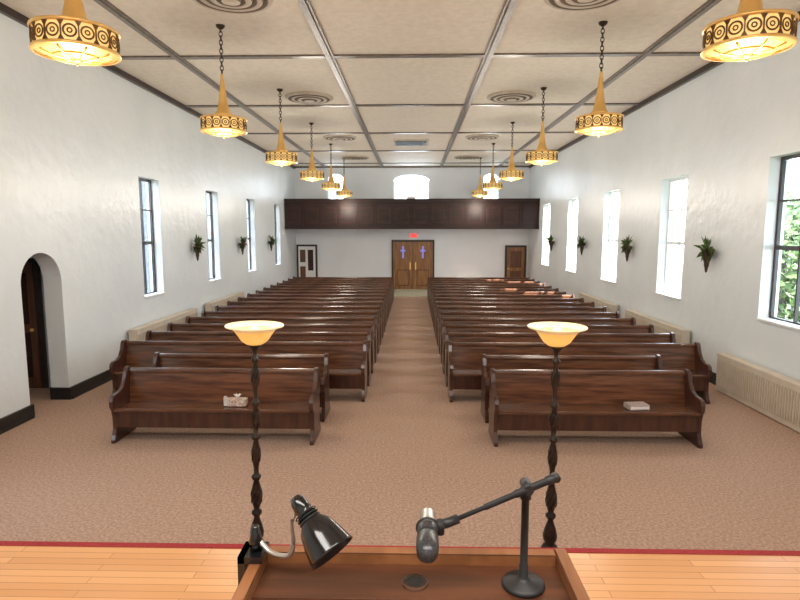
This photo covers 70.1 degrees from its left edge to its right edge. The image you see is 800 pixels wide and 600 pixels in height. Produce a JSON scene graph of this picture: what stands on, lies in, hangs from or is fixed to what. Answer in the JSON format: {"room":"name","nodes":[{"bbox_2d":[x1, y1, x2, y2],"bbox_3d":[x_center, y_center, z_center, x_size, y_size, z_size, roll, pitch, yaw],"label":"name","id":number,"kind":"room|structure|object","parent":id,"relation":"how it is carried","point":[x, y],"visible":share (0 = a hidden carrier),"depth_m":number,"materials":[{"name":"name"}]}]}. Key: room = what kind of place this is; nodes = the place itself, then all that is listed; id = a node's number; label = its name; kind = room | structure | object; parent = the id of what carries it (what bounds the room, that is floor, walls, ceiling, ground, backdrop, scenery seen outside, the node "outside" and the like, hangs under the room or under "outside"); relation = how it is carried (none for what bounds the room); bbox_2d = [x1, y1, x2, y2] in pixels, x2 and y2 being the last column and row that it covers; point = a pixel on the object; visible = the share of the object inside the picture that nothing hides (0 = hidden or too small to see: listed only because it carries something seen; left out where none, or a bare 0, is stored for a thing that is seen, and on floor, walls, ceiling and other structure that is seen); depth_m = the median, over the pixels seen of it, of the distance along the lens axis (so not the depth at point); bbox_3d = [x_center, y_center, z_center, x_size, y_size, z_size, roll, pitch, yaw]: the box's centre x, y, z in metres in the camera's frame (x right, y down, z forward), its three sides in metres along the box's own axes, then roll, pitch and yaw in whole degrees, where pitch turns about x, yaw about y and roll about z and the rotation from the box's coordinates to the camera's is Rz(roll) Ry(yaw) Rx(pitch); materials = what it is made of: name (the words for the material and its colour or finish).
{"room":"house of worship","nodes":[
{"label":"house of worship","id":0,"kind":"room"},
{"bbox_2d":[30,256,50,386],"bbox_3d":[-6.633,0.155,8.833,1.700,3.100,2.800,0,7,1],"label":"door frame","id":1,"kind":"structure","parent":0,"point":[31,256],"depth_m":10.07,"materials":[{"name":"paint"}]},
{"bbox_2d":[21,258,48,387],"bbox_3d":[-6.743,0.420,9.993,0.930,2.300,0.155,0,7,1],"label":"door","id":2,"kind":"structure","parent":1,"relation":"in","point":[31,287],"depth_m":9.98,"materials":[{"name":"wood"}]},
{"bbox_2d":[0,13,295,417],"bbox_3d":[-5.550,-1.645,12.321,0.300,5.850,31.200,0,7,1],"label":"wall","id":3,"kind":"structure","parent":0,"point":[76,142],"depth_m":10.52,"materials":[{"name":"paint"}]},
{"bbox_2d":[0,369,111,434],"bbox_3d":[-5.446,0.751,16.080,0.350,0.200,23.700,0,7,1],"label":"baseboard","id":4,"kind":"structure","parent":3,"relation":"attached to","point":[8,422],"depth_m":9.40,"materials":[{"name":"black wood"}]},
{"bbox_2d":[0,2,294,168],"bbox_3d":[-5.364,-4.495,11.977,0.070,0.110,30.600,0,7,1],"label":"crown molding","id":5,"kind":"structure","parent":3,"relation":"attached to","point":[5,10],"depth_m":11.64,"materials":[{"name":"wood"}]},
{"bbox_2d":[138,178,165,297],"bbox_3d":[-5.488,-1.358,12.404,0.260,2.540,0.950,0,7,1],"label":"window","id":6,"kind":"structure","parent":3,"relation":"in","point":[154,292],"depth_m":12.61,"materials":[{"name":"clear glass"}]},
{"bbox_2d":[193,235,205,260],"bbox_3d":[-5.178,-1.355,14.652,0.309,0.721,0.498,0,7,1],"label":"wall planter","id":7,"kind":"object","parent":3,"relation":"attached to","point":[198,244],"visible":1,"depth_m":14.62,"materials":[{"name":"metal"}]},
{"bbox_2d":[206,191,221,281],"bbox_3d":[-5.401,-1.814,16.226,0.260,2.540,0.950,0,7,1],"label":"window","id":8,"kind":"structure","parent":3,"relation":"in","point":[213,279],"depth_m":16.61,"materials":[{"name":"clear glass"}]},
{"bbox_2d":[239,236,247,254],"bbox_3d":[-5.104,-1.782,18.551,0.280,0.646,0.491,0,7,1],"label":"wall planter","id":9,"kind":"object","parent":3,"relation":"attached to","point":[243,244],"visible":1,"depth_m":18.50,"materials":[{"name":"metal"}]},
{"bbox_2d":[246,199,256,271],"bbox_3d":[-5.314,-2.270,20.048,0.260,2.540,0.950,0,7,1],"label":"window","id":10,"kind":"structure","parent":3,"relation":"in","point":[248,218],"depth_m":20.44,"materials":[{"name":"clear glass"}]},
{"bbox_2d":[274,205,281,265],"bbox_3d":[-5.225,-2.731,23.920,0.260,2.540,0.950,0,7,1],"label":"window","id":11,"kind":"structure","parent":3,"relation":"in","point":[274,205],"depth_m":24.30,"materials":[{"name":"clear glass"}]},
{"bbox_2d":[0,289,799,550],"bbox_3d":[-0.751,1.371,12.571,13.700,0.200,31.200,0,7,1],"label":"floor","id":12,"kind":"structure","parent":0,"point":[373,465],"depth_m":6.48,"materials":[{"name":"carpet"}]},
{"bbox_2d":[128,308,197,340],"bbox_3d":[-5.248,0.802,12.908,0.179,0.810,3.220,0,7,1],"label":"radiator cover","id":13,"kind":"object","parent":12,"relation":"on","point":[138,333],"visible":0.36,"depth_m":12.32,"materials":[{"name":"metal"}]},
{"bbox_2d":[109,366,320,444],"bbox_3d":[-2.442,1.391,7.656,2.660,0.924,0.580,0,7,1],"label":"pew","id":14,"kind":"object","parent":12,"relation":"on","point":[289,398],"visible":1,"depth_m":7.77,"materials":[{"name":"brown wood"}]},
{"bbox_2d":[224,393,247,405],"bbox_3d":[-2.179,1.319,7.561,0.290,0.152,0.120,0,7,1],"label":"tissue box","id":15,"kind":"object","parent":14,"relation":"on","point":[232,401],"visible":1,"depth_m":7.51,"materials":[{"name":"white paper"}]},
{"bbox_2d":[205,292,243,310],"bbox_3d":[-5.155,0.317,16.978,0.179,0.810,3.020,0,7,1],"label":"radiator cover","id":16,"kind":"object","parent":12,"relation":"on","point":[210,306],"visible":0.3,"depth_m":16.43,"materials":[{"name":"metal"}]},
{"bbox_2d":[109,340,366,401],"bbox_3d":[-2.658,1.163,9.568,4.180,0.924,0.580,0,7,1],"label":"pew","id":17,"kind":"object","parent":12,"relation":"on","point":[347,360],"visible":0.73,"depth_m":9.68,"materials":[{"name":"brown wood"}]},
{"bbox_2d":[152,352,329,421],"bbox_3d":[-2.421,1.282,8.569,2.660,0.924,0.580,0,7,1],"label":"pew","id":18,"kind":"object","parent":12,"relation":"on","point":[160,360],"visible":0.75,"depth_m":8.70,"materials":[{"name":"brown wood"}]},
{"bbox_2d":[145,330,370,386],"bbox_3d":[-2.637,1.053,10.491,4.180,0.924,0.580,0,7,1],"label":"pew","id":19,"kind":"object","parent":12,"relation":"on","point":[150,335],"visible":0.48,"depth_m":10.62,"materials":[{"name":"brown wood"}]},
{"bbox_2d":[167,322,374,373],"bbox_3d":[-2.616,0.943,11.414,4.180,0.924,0.580,0,7,1],"label":"pew","id":20,"kind":"object","parent":12,"relation":"on","point":[171,326],"visible":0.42,"depth_m":11.54,"materials":[{"name":"brown wood"}]},
{"bbox_2d":[185,316,376,362],"bbox_3d":[-2.595,0.833,12.337,4.180,0.924,0.580,0,7,1],"label":"pew","id":21,"kind":"object","parent":12,"relation":"on","point":[189,320],"visible":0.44,"depth_m":12.47,"materials":[{"name":"brown wood"}]},
{"bbox_2d":[201,310,379,353],"bbox_3d":[-2.574,0.723,13.261,4.180,0.924,0.580,0,7,1],"label":"pew","id":22,"kind":"object","parent":12,"relation":"on","point":[204,313],"visible":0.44,"depth_m":13.39,"materials":[{"name":"brown wood"}]},
{"bbox_2d":[215,305,381,345],"bbox_3d":[-2.553,0.613,14.184,4.180,0.924,0.580,0,7,1],"label":"pew","id":23,"kind":"object","parent":12,"relation":"on","point":[217,307],"visible":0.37,"depth_m":14.31,"materials":[{"name":"brown wood"}]},
{"bbox_2d":[227,301,383,337],"bbox_3d":[-2.532,0.503,15.107,4.180,0.924,0.580,0,7,1],"label":"pew","id":24,"kind":"object","parent":12,"relation":"on","point":[229,303],"visible":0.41,"depth_m":15.24,"materials":[{"name":"brown wood"}]},
{"bbox_2d":[238,297,385,331],"bbox_3d":[-2.511,0.393,16.030,4.180,0.924,0.580,0,7,1],"label":"pew","id":25,"kind":"object","parent":12,"relation":"on","point":[239,298],"visible":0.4,"depth_m":16.16,"materials":[{"name":"brown wood"}]},
{"bbox_2d":[247,293,386,326],"bbox_3d":[-2.490,0.283,16.953,4.180,0.924,0.580,0,7,1],"label":"pew","id":26,"kind":"object","parent":12,"relation":"on","point":[248,294],"visible":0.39,"depth_m":17.08,"materials":[{"name":"brown wood"}]},
{"bbox_2d":[256,290,387,321],"bbox_3d":[-2.468,0.172,17.877,4.180,0.924,0.580,0,7,1],"label":"pew","id":27,"kind":"object","parent":12,"relation":"on","point":[257,291],"visible":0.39,"depth_m":18.00,"materials":[{"name":"brown wood"}]},
{"bbox_2d":[263,287,389,316],"bbox_3d":[-2.447,0.062,18.800,4.180,0.924,0.580,0,7,1],"label":"pew","id":28,"kind":"object","parent":12,"relation":"on","point":[264,288],"visible":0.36,"depth_m":18.93,"materials":[{"name":"brown wood"}]},
{"bbox_2d":[270,285,390,312],"bbox_3d":[-2.426,-0.048,19.723,4.180,0.924,0.580,0,7,1],"label":"pew","id":29,"kind":"object","parent":12,"relation":"on","point":[271,286],"visible":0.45,"depth_m":19.86,"materials":[{"name":"brown wood"}]},
{"bbox_2d":[277,282,391,307],"bbox_3d":[-2.405,-0.158,20.646,4.180,0.924,0.580,0,7,1],"label":"pew","id":30,"kind":"object","parent":12,"relation":"on","point":[278,283],"visible":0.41,"depth_m":20.77,"materials":[{"name":"brown wood"}]},
{"bbox_2d":[282,280,391,282],"bbox_3d":[-2.384,-0.268,21.570,4.180,0.924,0.580,0,7,1],"label":"pew","id":31,"kind":"object","parent":12,"relation":"on","point":[283,281],"visible":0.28,"depth_m":21.70,"materials":[{"name":"brown wood"}]},
{"bbox_2d":[288,278,392,302],"bbox_3d":[-2.363,-0.378,22.493,4.180,0.924,0.580,0,7,1],"label":"pew","id":32,"kind":"object","parent":12,"relation":"on","point":[289,279],"visible":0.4,"depth_m":22.61,"materials":[{"name":"brown wood"}]},
{"bbox_2d":[293,276,393,299],"bbox_3d":[-2.342,-0.488,23.416,4.180,0.924,0.580,0,7,1],"label":"pew","id":33,"kind":"object","parent":12,"relation":"on","point":[293,276],"visible":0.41,"depth_m":23.54,"materials":[{"name":"brown wood"}]},
{"bbox_2d":[0,541,799,599],"bbox_3d":[-0.078,2.270,0.368,11.160,0.904,6.170,0,7,1],"label":"stage","id":34,"kind":"object","parent":12,"relation":"on","point":[29,570],"visible":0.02,"depth_m":3.13,"materials":[{"name":"brown wood"}]},
{"bbox_2d":[224,321,283,540],"bbox_3d":[-0.958,1.007,3.793,0.376,1.708,0.376,-1,7,-16],"label":"floor lamp","id":35,"kind":"object","parent":34,"relation":"on","point":[253,334],"visible":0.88,"depth_m":3.75,"materials":[{"name":"brown metal"}]},
{"bbox_2d":[231,546,589,599],"bbox_3d":[0.015,1.158,0.906,0.655,1.184,0.765,0,7,1],"label":"lectern","id":36,"kind":"object","parent":34,"relation":"on","point":[355,573],"visible":0.98,"depth_m":1.15,"materials":[{"name":"brown wood"}]},
{"bbox_2d":[237,494,352,584],"bbox_3d":[-0.218,0.486,1.109,0.284,0.233,0.091,4,8,33],"label":"desk lamp","id":37,"kind":"object","parent":36,"relation":"on","point":[323,538],"visible":1,"depth_m":1.07,"materials":[{"name":"black metal"}]},
{"bbox_2d":[416,472,560,598],"bbox_3d":[0.146,0.452,1.069,0.332,0.227,0.124,-4,8,-32],"label":"microphone stand","id":38,"kind":"object","parent":36,"relation":"on","point":[521,582],"visible":1,"depth_m":1.08,"materials":[{"name":"black metal"}]},
{"bbox_2d":[527,322,587,547],"bbox_3d":[1.004,1.013,3.745,0.376,1.708,0.376,0,7,-4],"label":"floor lamp","id":39,"kind":"object","parent":34,"relation":"on","point":[556,335],"visible":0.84,"depth_m":3.71,"materials":[{"name":"brown metal"}]},
{"bbox_2d":[394,289,426,296],"bbox_3d":[0.582,-0.335,25.987,1.650,0.012,3.100,0,7,1],"label":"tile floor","id":40,"kind":"structure","parent":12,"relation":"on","point":[398,292],"depth_m":25.57,"materials":[{"name":"tile"}]},
{"bbox_2d":[427,277,529,299],"bbox_3d":[3.217,-0.473,23.291,4.180,0.924,0.580,0,7,1],"label":"pew","id":41,"kind":"object","parent":12,"relation":"on","point":[427,277],"visible":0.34,"depth_m":23.42,"materials":[{"name":"brown wood"}]},
{"bbox_2d":[428,279,534,302],"bbox_3d":[3.196,-0.363,22.368,4.180,0.924,0.580,0,7,1],"label":"pew","id":42,"kind":"object","parent":12,"relation":"on","point":[428,279],"visible":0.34,"depth_m":22.49,"materials":[{"name":"brown wood"}]},
{"bbox_2d":[429,280,539,283],"bbox_3d":[3.175,-0.253,21.444,4.180,0.924,0.580,0,7,1],"label":"pew","id":43,"kind":"object","parent":12,"relation":"on","point":[535,282],"visible":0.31,"depth_m":21.57,"materials":[{"name":"brown wood"}]},
{"bbox_2d":[429,283,545,308],"bbox_3d":[3.154,-0.143,20.521,4.180,0.924,0.580,0,7,1],"label":"pew","id":44,"kind":"object","parent":12,"relation":"on","point":[432,284],"visible":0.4,"depth_m":20.66,"materials":[{"name":"brown wood"}]},
{"bbox_2d":[430,285,551,312],"bbox_3d":[3.132,-0.033,19.598,4.180,0.924,0.580,0,7,1],"label":"pew","id":45,"kind":"object","parent":12,"relation":"on","point":[431,286],"visible":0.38,"depth_m":19.71,"materials":[{"name":"brown wood"}]},
{"bbox_2d":[431,288,558,316],"bbox_3d":[3.111,0.077,18.675,4.180,0.924,0.580,0,7,1],"label":"pew","id":46,"kind":"object","parent":12,"relation":"on","point":[434,289],"visible":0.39,"depth_m":18.81,"materials":[{"name":"brown wood"}]},
{"bbox_2d":[432,290,565,321],"bbox_3d":[3.090,0.188,17.752,4.180,0.924,0.580,0,7,1],"label":"pew","id":47,"kind":"object","parent":12,"relation":"on","point":[433,291],"visible":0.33,"depth_m":17.88,"materials":[{"name":"brown wood"}]},
{"bbox_2d":[433,294,574,326],"bbox_3d":[3.069,0.298,16.828,4.180,0.924,0.580,0,7,1],"label":"pew","id":48,"kind":"object","parent":12,"relation":"on","point":[434,295],"visible":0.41,"depth_m":16.96,"materials":[{"name":"brown wood"}]},
{"bbox_2d":[434,297,583,331],"bbox_3d":[3.048,0.408,15.905,4.180,0.924,0.580,0,7,1],"label":"pew","id":49,"kind":"object","parent":12,"relation":"on","point":[435,298],"visible":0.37,"depth_m":16.04,"materials":[{"name":"brown wood"}]},
{"bbox_2d":[435,301,594,337],"bbox_3d":[3.027,0.518,14.982,4.180,0.924,0.580,0,7,1],"label":"pew","id":50,"kind":"object","parent":12,"relation":"on","point":[440,304],"visible":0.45,"depth_m":15.11,"materials":[{"name":"brown wood"}]},
{"bbox_2d":[436,306,606,345],"bbox_3d":[3.006,0.628,14.059,4.180,0.924,0.580,0,7,1],"label":"pew","id":51,"kind":"object","parent":12,"relation":"on","point":[442,309],"visible":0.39,"depth_m":14.19,"materials":[{"name":"brown wood"}]},
{"bbox_2d":[438,311,619,353],"bbox_3d":[2.985,0.738,13.135,4.180,0.924,0.580,0,7,1],"label":"pew","id":52,"kind":"object","parent":12,"relation":"on","point":[616,314],"visible":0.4,"depth_m":13.27,"materials":[{"name":"brown wood"}]},
{"bbox_2d":[440,317,635,362],"bbox_3d":[2.964,0.848,12.212,4.180,0.924,0.580,0,7,1],"label":"pew","id":53,"kind":"object","parent":12,"relation":"on","point":[459,321],"visible":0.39,"depth_m":12.34,"materials":[{"name":"brown wood"}]},
{"bbox_2d":[442,323,653,373],"bbox_3d":[2.942,0.958,11.289,4.180,0.924,0.580,0,7,1],"label":"pew","id":54,"kind":"object","parent":12,"relation":"on","point":[451,328],"visible":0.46,"depth_m":11.43,"materials":[{"name":"brown wood"}]},
{"bbox_2d":[444,331,675,386],"bbox_3d":[2.921,1.068,10.366,4.180,0.924,0.580,0,7,1],"label":"pew","id":55,"kind":"object","parent":12,"relation":"on","point":[454,337],"visible":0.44,"depth_m":10.50,"materials":[{"name":"brown wood"}]},
{"bbox_2d":[480,354,662,422],"bbox_3d":[2.568,1.296,8.457,2.660,0.924,0.580,0,7,1],"label":"pew","id":56,"kind":"object","parent":12,"relation":"on","point":[516,362],"visible":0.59,"depth_m":8.59,"materials":[{"name":"brown wood"}]},
{"bbox_2d":[447,341,711,403],"bbox_3d":[2.900,1.178,9.443,4.180,0.924,0.580,0,7,1],"label":"pew","id":57,"kind":"object","parent":12,"relation":"on","point":[464,358],"visible":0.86,"depth_m":9.56,"materials":[{"name":"brown wood"}]},
{"bbox_2d":[488,368,704,448],"bbox_3d":[2.547,1.405,7.543,2.660,0.924,0.580,0,7,1],"label":"pew","id":58,"kind":"object","parent":12,"relation":"on","point":[519,400],"visible":1,"depth_m":7.66,"materials":[{"name":"brown wood"}]},
{"bbox_2d":[624,401,649,410],"bbox_3d":[3.083,1.380,7.427,0.263,0.062,0.180,-1,7,-4],"label":"book","id":59,"kind":"object","parent":58,"relation":"in","point":[639,405],"visible":1,"depth_m":7.35,"materials":[{"name":"white paper"}]},
{"bbox_2d":[579,293,617,311],"bbox_3d":[5.753,0.346,16.732,0.179,0.810,3.020,0,7,1],"label":"radiator cover","id":60,"kind":"object","parent":12,"relation":"on","point":[611,307],"visible":0.34,"depth_m":16.22,"materials":[{"name":"metal"}]},
{"bbox_2d":[625,310,690,342],"bbox_3d":[5.662,0.820,12.762,0.179,0.810,3.020,0,7,1],"label":"radiator cover","id":61,"kind":"object","parent":12,"relation":"on","point":[682,335],"visible":0.36,"depth_m":12.20,"materials":[{"name":"metal"}]},
{"bbox_2d":[715,353,799,432],"bbox_3d":[5.545,1.517,7.634,0.179,0.640,4.670,0,7,1],"label":"radiator cover","id":62,"kind":"object","parent":12,"relation":"on","point":[773,394],"visible":1,"depth_m":8.67,"materials":[{"name":"metal"}]},
{"bbox_2d":[0,0,799,165],"bbox_3d":[0.199,-4.634,11.833,11.800,0.200,31.200,0,7,1],"label":"ceiling","id":63,"kind":"structure","parent":0,"point":[187,27],"depth_m":10.37,"materials":[{"name":"tile"}]},
{"bbox_2d":[27,0,121,65],"bbox_3d":[-2.804,-2.884,4.858,0.702,1.717,0.702,0,7,-3],"label":"pendant lamp","id":64,"kind":"object","parent":63,"relation":"hanging from","point":[69,37],"visible":1,"depth_m":4.75,"materials":[{"name":"metal"}]},
{"bbox_2d":[200,24,247,138],"bbox_3d":[-2.716,-3.343,8.709,0.702,1.717,0.702,1,7,6],"label":"pendant lamp","id":65,"kind":"object","parent":63,"relation":"hanging from","point":[222,123],"visible":1,"depth_m":8.62,"materials":[{"name":"metal"}]},
{"bbox_2d":[192,0,272,13],"bbox_3d":[-2.231,-3.968,7.516,1.100,0.100,1.100,0,7,1],"label":"ceiling medallion","id":66,"kind":"object","parent":63,"relation":"attached to","point":[226,6],"depth_m":7.71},
{"bbox_2d":[265,88,297,166],"bbox_3d":[-2.627,-3.803,12.561,0.702,1.717,0.702,1,7,6],"label":"pendant lamp","id":67,"kind":"object","parent":63,"relation":"hanging from","point":[281,157],"visible":1,"depth_m":12.47,"materials":[{"name":"metal"}]},
{"bbox_2d":[285,91,332,103],"bbox_3d":[-2.101,-4.645,13.194,1.100,0.100,1.100,0,7,1],"label":"ceiling medallion","id":68,"kind":"object","parent":63,"relation":"attached to","point":[302,97],"depth_m":13.01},
{"bbox_2d":[300,123,324,181],"bbox_3d":[-2.539,-4.262,16.413,0.702,1.717,0.702,0,7,-3],"label":"pendant lamp","id":69,"kind":"object","parent":63,"relation":"hanging from","point":[311,174],"visible":1,"depth_m":16.32,"materials":[{"name":"metal"}]},
{"bbox_2d":[321,143,340,191],"bbox_3d":[-2.451,-4.721,20.265,0.702,1.717,0.702,0,7,-3],"label":"pendant lamp","id":70,"kind":"object","parent":63,"relation":"hanging from","point":[331,185],"visible":1,"depth_m":20.16,"materials":[{"name":"metal"}]},
{"bbox_2d":[323,134,356,140],"bbox_3d":[-1.974,-5.308,18.753,1.100,0.100,1.100,0,7,1],"label":"ceiling medallion","id":71,"kind":"object","parent":63,"relation":"attached to","point":[334,137],"depth_m":18.53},
{"bbox_2d":[336,158,352,197],"bbox_3d":[-2.363,-5.180,24.116,0.702,1.717,0.702,0,7,-3],"label":"pendant lamp","id":72,"kind":"object","parent":63,"relation":"hanging from","point":[343,192],"visible":1,"depth_m":24.02,"materials":[{"name":"metal"}]},
{"bbox_2d":[342,156,368,159],"bbox_3d":[-1.858,-5.911,23.816,1.100,0.100,1.100,0,7,1],"label":"ceiling medallion","id":73,"kind":"object","parent":63,"relation":"attached to","point":[344,157],"depth_m":23.60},
{"bbox_2d":[93,0,721,166],"bbox_3d":[0.199,-4.510,11.848,11.200,0.050,30.600,0,7,1],"label":"trim","id":74,"kind":"structure","parent":63,"relation":"attached to","point":[509,6],"depth_m":10.16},
{"bbox_2d":[393,139,428,145],"bbox_3d":[0.381,-5.454,19.790,1.200,0.055,1.100,0,7,1],"label":"ceiling vent","id":75,"kind":"object","parent":63,"relation":"attached to","point":[424,142],"depth_m":19.52,"materials":[{"name":"metal"}]},
{"bbox_2d":[454,155,480,159],"bbox_3d":[2.801,-5.899,23.711,1.100,0.100,1.100,0,7,1],"label":"ceiling medallion","id":76,"kind":"object","parent":63,"relation":"attached to","point":[463,157],"depth_m":23.47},
{"bbox_2d":[472,157,487,196],"bbox_3d":[3.375,-5.165,23.987,0.702,1.717,0.702,0,7,-3],"label":"pendant lamp","id":77,"kind":"object","parent":63,"relation":"hanging from","point":[479,192],"visible":1,"depth_m":23.89,"materials":[{"name":"metal"}]},
{"bbox_2d":[465,134,498,140],"bbox_3d":[2.685,-5.295,18.648,1.100,0.100,1.100,0,7,1],"label":"ceiling medallion","id":78,"kind":"object","parent":63,"relation":"attached to","point":[476,137],"depth_m":18.43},
{"bbox_2d":[483,143,502,190],"bbox_3d":[3.287,-4.706,20.135,0.702,1.717,0.702,0,7,-3],"label":"pendant lamp","id":79,"kind":"object","parent":63,"relation":"hanging from","point":[492,185],"visible":1,"depth_m":20.04,"materials":[{"name":"metal"}]},
{"bbox_2d":[499,122,523,181],"bbox_3d":[3.199,-4.246,16.284,0.702,1.717,0.702,6,9,41],"label":"pendant lamp","id":80,"kind":"object","parent":63,"relation":"hanging from","point":[511,174],"visible":1,"depth_m":16.19,"materials":[{"name":"metal"}]},
{"bbox_2d":[487,90,535,102],"bbox_3d":[2.558,-4.632,13.089,1.100,0.100,1.100,0,7,1],"label":"ceiling medallion","id":81,"kind":"object","parent":63,"relation":"attached to","point":[509,96],"depth_m":12.91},
{"bbox_2d":[525,87,557,166],"bbox_3d":[3.111,-3.787,12.432,0.702,1.717,0.702,6,9,41],"label":"pendant lamp","id":82,"kind":"object","parent":63,"relation":"hanging from","point":[542,155],"visible":1,"depth_m":12.34,"materials":[{"name":"metal"}]},
{"bbox_2d":[544,0,619,10],"bbox_3d":[2.428,-3.955,7.411,1.100,0.100,1.100,0,7,1],"label":"ceiling medallion","id":83,"kind":"object","parent":63,"relation":"attached to","point":[566,5],"depth_m":7.68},
{"bbox_2d":[575,21,623,136],"bbox_3d":[3.023,-3.328,8.580,0.702,1.717,0.702,6,9,41],"label":"pendant lamp","id":84,"kind":"object","parent":63,"relation":"hanging from","point":[599,122],"visible":0.99,"depth_m":8.50,"materials":[{"name":"metal"}]},
{"bbox_2d":[700,0,799,61],"bbox_3d":[2.935,-2.869,4.728,0.702,1.717,0.702,1,7,6],"label":"pendant lamp","id":85,"kind":"object","parent":63,"relation":"hanging from","point":[754,32],"visible":1,"depth_m":4.62,"materials":[{"name":"metal"}]},
{"bbox_2d":[294,167,529,276],"bbox_3d":[0.550,-3.459,27.529,11.200,5.850,0.300,0,7,1],"label":"wall","id":86,"kind":"structure","parent":0,"point":[340,252],"depth_m":27.41,"materials":[{"name":"white paint"}]},
{"bbox_2d":[296,245,317,276],"bbox_3d":[-4.504,-1.612,27.662,1.000,2.150,0.097,0,7,1],"label":"door","id":87,"kind":"structure","parent":86,"relation":"in","point":[307,261],"depth_m":27.59,"materials":[{"name":"white paint"}]},
{"bbox_2d":[394,175,428,198],"bbox_3d":[0.549,-5.320,27.302,1.700,1.300,0.050,0,7,1],"label":"window","id":88,"kind":"structure","parent":86,"relation":"in","point":[411,181],"depth_m":27.25,"materials":[{"name":"white paint"}]},
{"bbox_2d":[284,198,539,228],"bbox_3d":[0.519,-3.911,26.126,11.160,1.320,2.360,0,7,1],"label":"gallery balcony","id":89,"kind":"object","parent":86,"relation":"attached to","point":[468,213],"visible":1,"depth_m":25.00,"materials":[{"name":"brown wood"}]},
{"bbox_2d":[295,166,528,167],"bbox_3d":[0.546,-6.307,27.008,11.200,0.070,0.060,0,7,1],"label":"crown molding","id":90,"kind":"structure","parent":86,"relation":"attached to","point":[295,166],"depth_m":26.99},
{"bbox_2d":[392,240,433,288],"bbox_3d":[0.625,-1.713,27.537,2.060,2.380,0.087,0,7,1],"label":"door","id":91,"kind":"structure","parent":86,"relation":"in","point":[412,260],"depth_m":27.52,"materials":[{"name":"brown wood"}]},
{"bbox_2d":[504,245,526,276],"bbox_3d":[5.553,-1.567,27.412,1.020,2.120,0.147,0,7,1],"label":"door","id":92,"kind":"structure","parent":86,"relation":"in","point":[515,255],"depth_m":27.36,"materials":[{"name":"brown wood"}]},
{"bbox_2d":[527,22,799,380],"bbox_3d":[5.948,-1.615,12.062,0.300,5.850,31.200,0,7,1],"label":"wall","id":93,"kind":"structure","parent":0,"point":[728,129],"depth_m":11.00,"materials":[{"name":"paint"}]},
{"bbox_2d":[541,204,549,265],"bbox_3d":[6.152,-2.701,23.663,0.260,2.540,1.200,0,7,1],"label":"window","id":94,"kind":"structure","parent":93,"relation":"in","point":[548,220],"depth_m":24.15,"materials":[{"name":"white paint"}]},
{"bbox_2d":[546,235,554,250],"bbox_3d":[5.855,-2.226,22.174,0.314,0.669,0.499,0,7,1],"label":"wall planter","id":95,"kind":"object","parent":93,"relation":"attached to","point":[550,242],"visible":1,"depth_m":22.11,"materials":[{"name":"metal"}]},
{"bbox_2d":[565,199,577,272],"bbox_3d":[6.063,-2.239,19.792,0.260,2.540,1.200,0,7,1],"label":"window","id":96,"kind":"structure","parent":93,"relation":"in","point":[574,200],"depth_m":20.29,"materials":[{"name":"white paint"}]},
{"bbox_2d":[576,236,585,255],"bbox_3d":[5.774,-1.746,18.200,0.292,0.657,0.482,3,7,22],"label":"wall planter","id":97,"kind":"object","parent":93,"relation":"attached to","point":[581,244],"visible":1,"depth_m":18.14,"materials":[{"name":"metal"}]},
{"bbox_2d":[600,190,619,282],"bbox_3d":[5.976,-1.783,15.970,0.260,2.540,1.200,0,7,1],"label":"window","id":98,"kind":"structure","parent":93,"relation":"in","point":[608,279],"depth_m":16.35,"materials":[{"name":"white paint"}]},
{"bbox_2d":[621,236,631,260],"bbox_3d":[5.684,-1.305,14.319,0.292,0.701,0.456,2,7,19],"label":"wall planter","id":99,"kind":"object","parent":93,"relation":"attached to","point":[626,248],"visible":1,"depth_m":14.27,"materials":[{"name":"metal"}]},
{"bbox_2d":[529,11,799,167],"bbox_3d":[5.763,-4.465,11.726,0.070,0.110,30.600,0,7,1],"label":"crown molding","id":100,"kind":"structure","parent":93,"relation":"attached to","point":[711,65],"depth_m":12.33,"materials":[{"name":"wood"}]},
{"bbox_2d":[654,176,687,299],"bbox_3d":[5.890,-1.334,12.197,0.260,2.540,1.200,0,7,1],"label":"window","id":101,"kind":"structure","parent":93,"relation":"in","point":[679,243],"depth_m":12.37,"materials":[{"name":"white paint"}]},
{"bbox_2d":[694,236,714,272],"bbox_3d":[5.595,-0.841,10.425,0.296,0.702,0.510,0,7,1],"label":"wall planter","id":102,"kind":"object","parent":93,"relation":"attached to","point":[707,252],"visible":1,"depth_m":10.40,"materials":[{"name":"metal"}]},
{"bbox_2d":[709,371,715,384],"bbox_3d":[5.851,0.782,15.825,0.050,0.200,23.700,0,7,1],"label":"baseboard","id":103,"kind":"structure","parent":93,"relation":"attached to","point":[713,376],"depth_m":10.39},
{"bbox_2d":[755,153,799,330],"bbox_3d":[5.803,-0.878,8.376,0.260,2.540,1.200,0,7,1],"label":"window","id":104,"kind":"structure","parent":93,"relation":"in","point":[794,324],"depth_m":8.82,"materials":[{"name":"clear glass"}]},
{"label":"outside","id":105,"kind":"structure","parent":0,"visible":0},
{"bbox_2d":[612,270,792,320],"bbox_3d":[0.374,1.604,20.330,80.000,0.100,80.000,0,7,1],"label":"lawn","id":106,"kind":"structure","parent":105,"point":[673,274],"depth_m":45.84,"materials":[{"name":"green plant"}]},
{"bbox_2d":[142,181,210,291],"bbox_3d":[-13.389,-4.729,32.481,4.500,9.600,55.000,0,7,1],"label":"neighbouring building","id":107,"kind":"structure","parent":106,"relation":"on","point":[143,183],"depth_m":25.93,"materials":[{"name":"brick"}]},
{"bbox_2d":[777,188,799,322],"bbox_3d":[10.872,-0.620,16.424,4.114,5.358,4.042,-5,8,-36],"label":"tree","id":108,"kind":"object","parent":106,"relation":"on","point":[788,275],"visible":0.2,"depth_m":15.57,"materials":[{"name":"green plant"}]},
{"bbox_2d":[786,184,799,306],"bbox_3d":[15.381,-1.536,21.618,6.087,5.946,6.145,0,7,1],"label":"tree","id":109,"kind":"object","parent":106,"relation":"on","point":[788,192],"visible":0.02,"depth_m":21.41,"materials":[{"name":"green plant"}]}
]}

